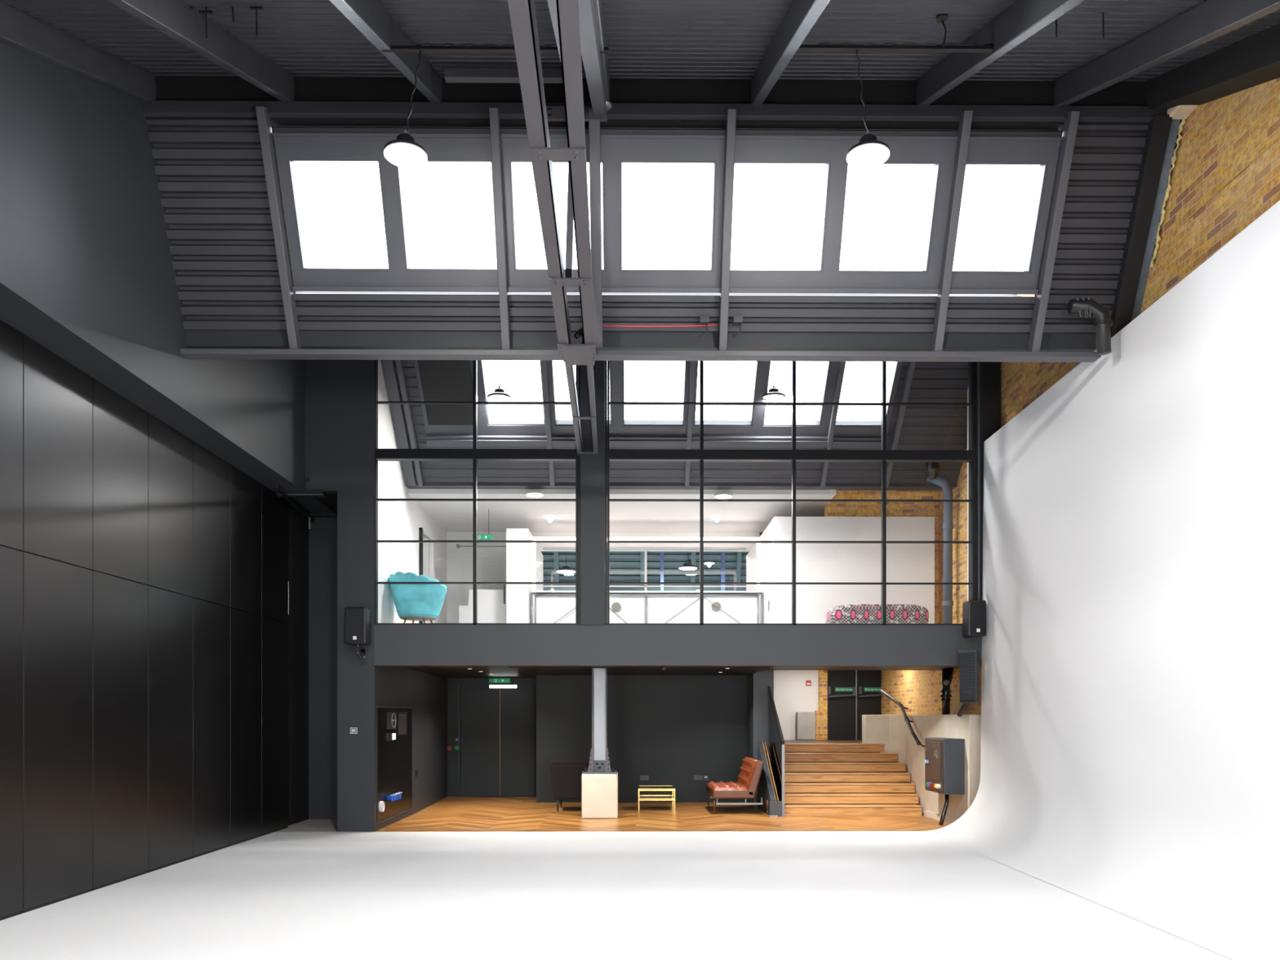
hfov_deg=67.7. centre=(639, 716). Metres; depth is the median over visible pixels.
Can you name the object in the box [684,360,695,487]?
rafter
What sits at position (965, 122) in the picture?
rafter
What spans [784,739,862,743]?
floor
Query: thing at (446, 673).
ceiling
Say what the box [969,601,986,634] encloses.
grille
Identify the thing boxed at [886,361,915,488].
rafter
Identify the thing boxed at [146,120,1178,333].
ceiling
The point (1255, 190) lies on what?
wall
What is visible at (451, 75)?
batten
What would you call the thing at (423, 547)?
door
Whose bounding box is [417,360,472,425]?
blind
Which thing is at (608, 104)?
hanger
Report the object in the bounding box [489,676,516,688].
emergency light
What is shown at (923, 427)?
ceiling
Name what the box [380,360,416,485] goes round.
rafter
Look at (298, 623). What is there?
wall
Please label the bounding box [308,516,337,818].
wall
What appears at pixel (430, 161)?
window
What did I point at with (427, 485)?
beam
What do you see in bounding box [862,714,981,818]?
wall
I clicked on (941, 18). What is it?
rose
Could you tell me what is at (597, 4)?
joist
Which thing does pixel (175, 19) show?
ceiling beam
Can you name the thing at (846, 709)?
door
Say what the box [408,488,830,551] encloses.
ceiling
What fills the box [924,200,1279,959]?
cyclorama
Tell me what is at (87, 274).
wall
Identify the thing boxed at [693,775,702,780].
wall socket
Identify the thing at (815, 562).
wall
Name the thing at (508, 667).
ceiling slot
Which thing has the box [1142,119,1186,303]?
seal
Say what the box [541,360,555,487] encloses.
rafter
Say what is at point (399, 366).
rafter
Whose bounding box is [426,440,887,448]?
trim
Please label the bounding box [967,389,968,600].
trim
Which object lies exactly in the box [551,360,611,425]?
window
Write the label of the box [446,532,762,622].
wall
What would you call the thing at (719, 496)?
diffuser
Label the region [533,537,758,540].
light strip
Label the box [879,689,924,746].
wall handrail
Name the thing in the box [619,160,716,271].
window
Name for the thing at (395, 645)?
beam
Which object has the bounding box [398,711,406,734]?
pocket
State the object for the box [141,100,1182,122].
ridge beam
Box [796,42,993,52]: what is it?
rail
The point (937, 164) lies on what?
window
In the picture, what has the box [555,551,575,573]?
pendant lamp
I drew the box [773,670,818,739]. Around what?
wall
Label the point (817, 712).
brick wall
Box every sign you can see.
[477,508,493,539]
[488,677,510,682]
[835,687,853,691]
[863,687,880,691]
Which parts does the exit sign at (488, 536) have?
sign plate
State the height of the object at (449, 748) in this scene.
0.090 m
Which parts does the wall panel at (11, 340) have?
panel, panel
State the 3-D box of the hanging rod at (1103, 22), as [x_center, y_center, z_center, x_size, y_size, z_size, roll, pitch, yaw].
[3.531,-5.277,7.282,0.100,0.220,0.020,0,0,-1]
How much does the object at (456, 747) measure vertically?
0.090 m
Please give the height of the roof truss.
2.210 m
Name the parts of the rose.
cord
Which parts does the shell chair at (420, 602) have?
seat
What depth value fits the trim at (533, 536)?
18.66 m
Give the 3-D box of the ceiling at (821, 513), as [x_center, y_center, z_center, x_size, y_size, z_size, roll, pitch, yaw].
[4.324,-3.900,19.690,1.998,0.200,4.700,0,0,-1]
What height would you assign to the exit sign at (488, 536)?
0.565 m
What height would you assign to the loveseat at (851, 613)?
0.524 m
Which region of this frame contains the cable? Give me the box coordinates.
[602,324,715,327]
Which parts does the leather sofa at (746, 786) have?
leg, seat, seat, rail, backrest, backrest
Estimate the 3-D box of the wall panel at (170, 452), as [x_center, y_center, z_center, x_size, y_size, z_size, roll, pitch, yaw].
[-5.378,-0.797,10.885,0.080,4.995,1.054,0,0,-1]
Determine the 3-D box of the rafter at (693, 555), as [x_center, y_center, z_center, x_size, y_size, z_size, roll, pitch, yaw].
[1.637,-4.958,29.222,0.140,1.789,0.797,0,0,-1]
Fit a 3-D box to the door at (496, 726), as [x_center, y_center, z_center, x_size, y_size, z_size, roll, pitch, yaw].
[-3.044,0.515,20.237,1.623,2.370,0.068,0,0,-1]
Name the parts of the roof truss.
batten plate, batten plate, gusset plate, batten plate, batten plate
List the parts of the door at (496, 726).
frame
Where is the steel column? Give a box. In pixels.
[582,667,617,773]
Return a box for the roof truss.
[507,0,607,455]
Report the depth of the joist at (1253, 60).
8.39 m
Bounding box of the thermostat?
[350,727,357,733]
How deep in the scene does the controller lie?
14.96 m
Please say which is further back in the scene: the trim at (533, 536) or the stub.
the stub
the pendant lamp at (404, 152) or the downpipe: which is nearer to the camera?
the pendant lamp at (404, 152)
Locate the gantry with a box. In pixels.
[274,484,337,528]
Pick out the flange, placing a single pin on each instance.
(188, 353)
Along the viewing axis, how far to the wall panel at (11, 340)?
8.05 m
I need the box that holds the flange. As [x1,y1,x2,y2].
[180,348,1101,362]
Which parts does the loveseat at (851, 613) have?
arm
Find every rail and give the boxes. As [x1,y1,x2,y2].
[382,43,608,53]
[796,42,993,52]
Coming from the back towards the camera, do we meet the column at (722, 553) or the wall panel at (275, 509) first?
the column at (722, 553)
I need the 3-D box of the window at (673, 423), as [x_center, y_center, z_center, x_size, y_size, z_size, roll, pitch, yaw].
[0.222,-5.175,14.896,0.978,1.021,1.046,0,0,-1]
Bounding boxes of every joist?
[0,1,156,101]
[328,0,442,102]
[593,0,609,101]
[751,0,830,104]
[915,0,1084,105]
[1145,23,1279,109]
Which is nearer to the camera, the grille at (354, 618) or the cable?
the cable
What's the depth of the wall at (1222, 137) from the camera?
9.70 m
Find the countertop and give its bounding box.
[531,590,762,595]
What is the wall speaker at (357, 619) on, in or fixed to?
attached to the wall at (340, 394)
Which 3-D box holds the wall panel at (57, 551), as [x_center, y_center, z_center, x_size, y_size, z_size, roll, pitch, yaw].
[-5.359,-0.797,8.761,0.080,4.995,1.054,0,0,-1]
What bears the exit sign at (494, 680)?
hanging from the ceiling at (446, 673)
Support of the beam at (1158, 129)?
attached to the ceiling at (212, 183)
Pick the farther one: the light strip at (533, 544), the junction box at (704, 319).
the light strip at (533, 544)
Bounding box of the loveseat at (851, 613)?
[825,604,928,623]
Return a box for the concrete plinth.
[581,772,617,818]
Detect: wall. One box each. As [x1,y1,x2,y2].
[0,41,337,513]
[287,505,308,825]
[305,360,447,831]
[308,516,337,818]
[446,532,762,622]
[447,678,536,796]
[458,589,506,622]
[506,528,542,622]
[536,675,746,802]
[746,516,934,623]
[746,670,773,807]
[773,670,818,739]
[814,710,819,739]
[824,490,938,623]
[827,490,845,516]
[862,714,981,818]
[880,77,1279,715]
[1140,138,1279,313]
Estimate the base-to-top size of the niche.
0.270 m
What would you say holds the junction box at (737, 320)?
attached to the ceiling at (212, 183)
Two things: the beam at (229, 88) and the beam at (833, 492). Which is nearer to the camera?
the beam at (229, 88)
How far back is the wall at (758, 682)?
17.92 m
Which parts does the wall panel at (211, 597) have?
panel, panel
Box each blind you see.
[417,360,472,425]
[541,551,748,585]
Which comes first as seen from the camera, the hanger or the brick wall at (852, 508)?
the hanger
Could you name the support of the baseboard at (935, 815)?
attached to the wall at (892, 731)
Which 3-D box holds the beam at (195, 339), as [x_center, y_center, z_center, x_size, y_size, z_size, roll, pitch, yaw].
[0.231,-4.145,10.467,10.350,0.310,0.270,0,0,-1]
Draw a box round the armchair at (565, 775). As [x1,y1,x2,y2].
[548,760,611,811]
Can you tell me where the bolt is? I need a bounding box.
[288,582,288,614]
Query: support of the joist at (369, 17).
attached to the ceiling at (709, 39)
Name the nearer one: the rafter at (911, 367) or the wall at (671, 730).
the rafter at (911, 367)
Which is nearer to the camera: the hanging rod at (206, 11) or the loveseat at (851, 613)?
the hanging rod at (206, 11)
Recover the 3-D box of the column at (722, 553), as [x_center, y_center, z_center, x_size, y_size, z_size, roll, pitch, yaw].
[2.447,-3.600,28.123,0.100,4.600,0.200,0,0,-1]
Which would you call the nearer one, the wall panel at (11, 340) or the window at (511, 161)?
the wall panel at (11, 340)
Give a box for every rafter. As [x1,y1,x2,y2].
[255,106,302,349]
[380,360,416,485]
[395,360,423,486]
[488,107,511,350]
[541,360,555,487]
[553,551,559,582]
[588,107,602,347]
[640,551,644,582]
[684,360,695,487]
[690,551,696,582]
[717,108,736,350]
[735,551,742,582]
[819,361,845,488]
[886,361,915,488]
[930,110,973,351]
[1026,111,1079,351]
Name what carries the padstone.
attached to the wall at (1222, 137)
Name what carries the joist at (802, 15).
attached to the ceiling at (709, 39)
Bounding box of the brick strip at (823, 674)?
[818,670,827,739]
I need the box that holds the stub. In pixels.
[795,711,815,740]
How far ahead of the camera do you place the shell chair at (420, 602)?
14.71 m
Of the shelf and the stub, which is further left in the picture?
the shelf
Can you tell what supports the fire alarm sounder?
attached to the wall at (792, 695)
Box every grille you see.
[345,608,364,641]
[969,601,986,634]
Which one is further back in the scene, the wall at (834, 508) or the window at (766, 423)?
the wall at (834, 508)
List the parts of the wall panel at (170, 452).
panel, panel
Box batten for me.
[444,68,562,83]
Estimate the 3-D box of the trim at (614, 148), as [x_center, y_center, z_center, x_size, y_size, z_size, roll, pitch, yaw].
[0.283,-5.154,9.864,7.859,1.376,0.748,0,0,-1]
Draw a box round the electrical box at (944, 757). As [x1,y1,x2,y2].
[924,737,964,826]
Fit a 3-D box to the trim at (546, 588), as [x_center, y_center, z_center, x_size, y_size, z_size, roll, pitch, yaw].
[0.234,-3.925,29.553,13.000,0.150,0.300,0,0,-1]
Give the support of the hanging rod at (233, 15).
hanging from the ceiling at (709, 39)
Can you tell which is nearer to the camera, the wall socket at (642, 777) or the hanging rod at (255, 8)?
the hanging rod at (255, 8)
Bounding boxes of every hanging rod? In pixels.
[198,6,213,38]
[231,6,234,22]
[248,6,263,37]
[1055,18,1057,37]
[1095,12,1109,39]
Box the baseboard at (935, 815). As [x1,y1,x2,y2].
[924,809,958,823]
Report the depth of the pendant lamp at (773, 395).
14.94 m
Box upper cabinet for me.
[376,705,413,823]
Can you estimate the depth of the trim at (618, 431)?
15.35 m
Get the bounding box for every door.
[418,527,434,622]
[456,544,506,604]
[457,684,534,796]
[827,670,881,739]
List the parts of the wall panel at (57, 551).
panel, panel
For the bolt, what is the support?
attached to the wall panel at (275, 509)
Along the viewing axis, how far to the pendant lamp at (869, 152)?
7.43 m
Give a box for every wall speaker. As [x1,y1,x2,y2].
[344,606,370,664]
[962,600,986,637]
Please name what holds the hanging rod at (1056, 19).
hanging from the ceiling at (709, 39)
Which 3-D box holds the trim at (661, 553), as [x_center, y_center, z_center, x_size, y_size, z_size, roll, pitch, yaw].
[0.647,-3.600,28.107,0.100,4.600,0.200,0,0,-1]
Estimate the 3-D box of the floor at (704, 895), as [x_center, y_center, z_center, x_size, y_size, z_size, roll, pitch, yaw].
[-0.035,1.800,7.250,11.140,0.200,27.900,0,0,-1]
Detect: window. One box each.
[287,158,390,271]
[374,360,979,625]
[395,159,497,271]
[480,360,546,425]
[509,159,605,271]
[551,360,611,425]
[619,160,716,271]
[622,360,686,426]
[693,360,758,426]
[729,160,831,272]
[762,360,830,426]
[835,361,898,426]
[837,161,941,272]
[951,161,1048,273]
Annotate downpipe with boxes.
[925,462,953,623]
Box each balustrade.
[530,590,762,623]
[757,686,784,816]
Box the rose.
[936,13,948,47]
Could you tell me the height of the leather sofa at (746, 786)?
0.944 m
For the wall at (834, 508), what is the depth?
17.02 m
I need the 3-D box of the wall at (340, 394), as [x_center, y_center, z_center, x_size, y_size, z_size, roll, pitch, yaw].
[-4.462,-2.250,17.611,1.034,7.900,7.100,0,0,-1]
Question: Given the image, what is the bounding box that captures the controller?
[386,733,395,741]
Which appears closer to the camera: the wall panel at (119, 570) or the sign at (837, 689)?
the wall panel at (119, 570)
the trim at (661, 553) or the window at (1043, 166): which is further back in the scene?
the trim at (661, 553)
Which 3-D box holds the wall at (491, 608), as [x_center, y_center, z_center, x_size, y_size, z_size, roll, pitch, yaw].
[-3.051,-1.878,18.523,0.906,1.156,0.100,0,0,-1]
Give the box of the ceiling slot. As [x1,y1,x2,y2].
[508,666,769,667]
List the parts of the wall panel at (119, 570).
panel, panel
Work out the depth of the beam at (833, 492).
17.09 m
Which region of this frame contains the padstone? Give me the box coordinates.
[1167,105,1198,119]
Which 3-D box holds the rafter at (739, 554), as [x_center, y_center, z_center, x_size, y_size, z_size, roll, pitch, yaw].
[3.037,-4.958,29.235,0.140,1.789,0.797,0,0,-1]
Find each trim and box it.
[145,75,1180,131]
[271,133,1062,294]
[413,360,902,440]
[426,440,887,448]
[533,536,759,538]
[542,586,746,591]
[660,551,663,591]
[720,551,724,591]
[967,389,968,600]
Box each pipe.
[940,667,953,714]
[1067,297,1113,355]
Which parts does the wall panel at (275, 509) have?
panel, panel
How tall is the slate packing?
1.807 m
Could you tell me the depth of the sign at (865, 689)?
20.98 m
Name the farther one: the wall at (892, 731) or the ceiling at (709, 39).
the wall at (892, 731)
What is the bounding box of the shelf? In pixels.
[639,795,673,798]
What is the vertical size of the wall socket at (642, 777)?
0.092 m
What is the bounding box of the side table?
[638,785,675,810]
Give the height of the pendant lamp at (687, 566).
1.646 m
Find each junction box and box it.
[698,315,709,336]
[732,315,742,336]
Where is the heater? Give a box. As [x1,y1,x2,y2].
[956,649,979,716]
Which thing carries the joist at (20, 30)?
attached to the ceiling at (709, 39)
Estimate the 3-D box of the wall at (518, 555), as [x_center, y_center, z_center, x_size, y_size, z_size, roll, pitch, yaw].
[-2.298,-2.400,19.280,0.409,2.200,3.000,0,0,-1]
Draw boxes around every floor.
[0,796,1232,959]
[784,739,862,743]
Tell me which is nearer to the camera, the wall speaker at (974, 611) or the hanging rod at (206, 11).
the hanging rod at (206, 11)
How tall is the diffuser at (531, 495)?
0.006 m
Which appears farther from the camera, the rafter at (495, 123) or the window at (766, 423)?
the window at (766, 423)
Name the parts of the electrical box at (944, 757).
door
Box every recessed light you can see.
[524,491,543,497]
[714,493,732,498]
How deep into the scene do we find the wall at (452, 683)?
20.27 m
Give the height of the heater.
0.967 m
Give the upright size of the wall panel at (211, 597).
4.995 m
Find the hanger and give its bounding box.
[605,99,612,111]
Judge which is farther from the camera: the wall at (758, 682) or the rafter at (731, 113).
the wall at (758, 682)
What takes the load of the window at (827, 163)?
attached to the trim at (614, 148)
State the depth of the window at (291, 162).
9.78 m
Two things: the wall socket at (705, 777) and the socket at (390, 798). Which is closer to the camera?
the socket at (390, 798)
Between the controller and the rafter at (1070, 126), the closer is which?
the rafter at (1070, 126)
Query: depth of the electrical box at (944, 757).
14.66 m
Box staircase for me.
[768,743,921,815]
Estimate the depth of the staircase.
17.17 m
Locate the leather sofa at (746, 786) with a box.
[706,756,767,813]
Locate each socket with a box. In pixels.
[386,794,395,801]
[640,775,648,780]
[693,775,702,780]
[703,775,708,780]
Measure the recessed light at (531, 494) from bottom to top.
0.036 m
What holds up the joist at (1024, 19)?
attached to the ceiling at (709, 39)
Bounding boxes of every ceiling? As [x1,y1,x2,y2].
[0,0,1279,81]
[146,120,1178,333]
[319,493,337,511]
[393,360,968,483]
[398,666,959,678]
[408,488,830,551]
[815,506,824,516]
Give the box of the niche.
[386,711,396,728]
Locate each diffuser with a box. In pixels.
[526,493,542,497]
[715,494,731,498]
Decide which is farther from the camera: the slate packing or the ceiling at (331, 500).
the ceiling at (331, 500)
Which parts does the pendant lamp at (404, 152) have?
cord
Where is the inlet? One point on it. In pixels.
(381, 806)
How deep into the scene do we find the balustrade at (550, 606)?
18.08 m
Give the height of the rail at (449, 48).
0.047 m
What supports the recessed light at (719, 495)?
in the ceiling at (451, 516)
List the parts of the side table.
frame, shelf frame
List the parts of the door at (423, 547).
frame, frame, frame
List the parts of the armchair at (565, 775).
leg, backrest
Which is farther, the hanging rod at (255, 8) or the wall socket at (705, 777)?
the wall socket at (705, 777)
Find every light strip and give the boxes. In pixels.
[295,291,1020,296]
[532,542,535,590]
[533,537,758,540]
[756,542,759,591]
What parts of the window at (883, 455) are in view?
edge trim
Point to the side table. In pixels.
(641, 788)
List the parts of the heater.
stand post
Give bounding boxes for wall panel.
[0,320,22,920]
[21,334,92,913]
[90,377,147,890]
[145,413,192,873]
[190,440,230,858]
[229,464,262,846]
[259,484,288,835]
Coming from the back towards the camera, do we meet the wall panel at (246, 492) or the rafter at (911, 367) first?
the rafter at (911, 367)
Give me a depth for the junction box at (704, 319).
10.12 m
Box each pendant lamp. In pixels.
[383,50,427,168]
[487,386,511,401]
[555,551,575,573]
[678,551,697,569]
[762,385,786,402]
[846,49,889,168]
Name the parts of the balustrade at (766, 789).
panel, glass pane, handrail, post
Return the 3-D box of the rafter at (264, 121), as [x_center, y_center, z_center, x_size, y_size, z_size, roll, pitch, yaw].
[-3.701,-4.947,9.813,0.085,2.085,1.074,0,0,-1]
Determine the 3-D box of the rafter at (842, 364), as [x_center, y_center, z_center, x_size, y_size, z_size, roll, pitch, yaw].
[3.082,-4.892,15.047,0.075,2.097,2.157,0,0,-1]
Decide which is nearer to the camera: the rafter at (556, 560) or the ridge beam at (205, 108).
the ridge beam at (205, 108)
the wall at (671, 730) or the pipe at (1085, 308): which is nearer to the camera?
the pipe at (1085, 308)
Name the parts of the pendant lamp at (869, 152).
cord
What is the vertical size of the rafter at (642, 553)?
1.789 m
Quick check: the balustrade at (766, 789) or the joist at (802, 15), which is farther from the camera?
the balustrade at (766, 789)
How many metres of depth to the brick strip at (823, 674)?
20.94 m
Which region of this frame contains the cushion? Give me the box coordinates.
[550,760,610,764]
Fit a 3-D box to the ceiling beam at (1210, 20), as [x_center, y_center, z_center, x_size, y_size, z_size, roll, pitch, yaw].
[4.184,-5.186,7.178,0.100,2.246,4.774,0,0,-1]
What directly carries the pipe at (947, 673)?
on the wall at (892, 731)
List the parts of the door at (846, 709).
frame, meeting rod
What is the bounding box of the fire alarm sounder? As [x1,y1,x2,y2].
[805,680,811,685]
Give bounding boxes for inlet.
[378,800,384,812]
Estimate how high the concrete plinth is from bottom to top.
0.739 m
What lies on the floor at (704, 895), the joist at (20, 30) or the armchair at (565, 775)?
the armchair at (565, 775)
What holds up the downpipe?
on the floor
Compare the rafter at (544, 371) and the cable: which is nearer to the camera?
the cable
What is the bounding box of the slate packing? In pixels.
[1130,119,1180,321]
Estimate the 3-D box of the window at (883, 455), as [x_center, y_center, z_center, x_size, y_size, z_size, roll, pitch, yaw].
[0.536,-3.450,14.210,8.985,4.200,0.290,0,0,-1]
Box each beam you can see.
[106,0,294,102]
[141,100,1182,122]
[186,328,1096,351]
[374,361,1000,666]
[405,481,956,490]
[810,489,835,516]
[1053,0,1279,106]
[1110,114,1172,337]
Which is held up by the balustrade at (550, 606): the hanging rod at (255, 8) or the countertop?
the countertop
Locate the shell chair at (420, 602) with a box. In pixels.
[388,571,446,622]
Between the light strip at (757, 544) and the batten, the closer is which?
the batten
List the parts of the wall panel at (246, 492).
panel, panel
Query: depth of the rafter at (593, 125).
9.75 m
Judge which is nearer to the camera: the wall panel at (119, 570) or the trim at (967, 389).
the wall panel at (119, 570)

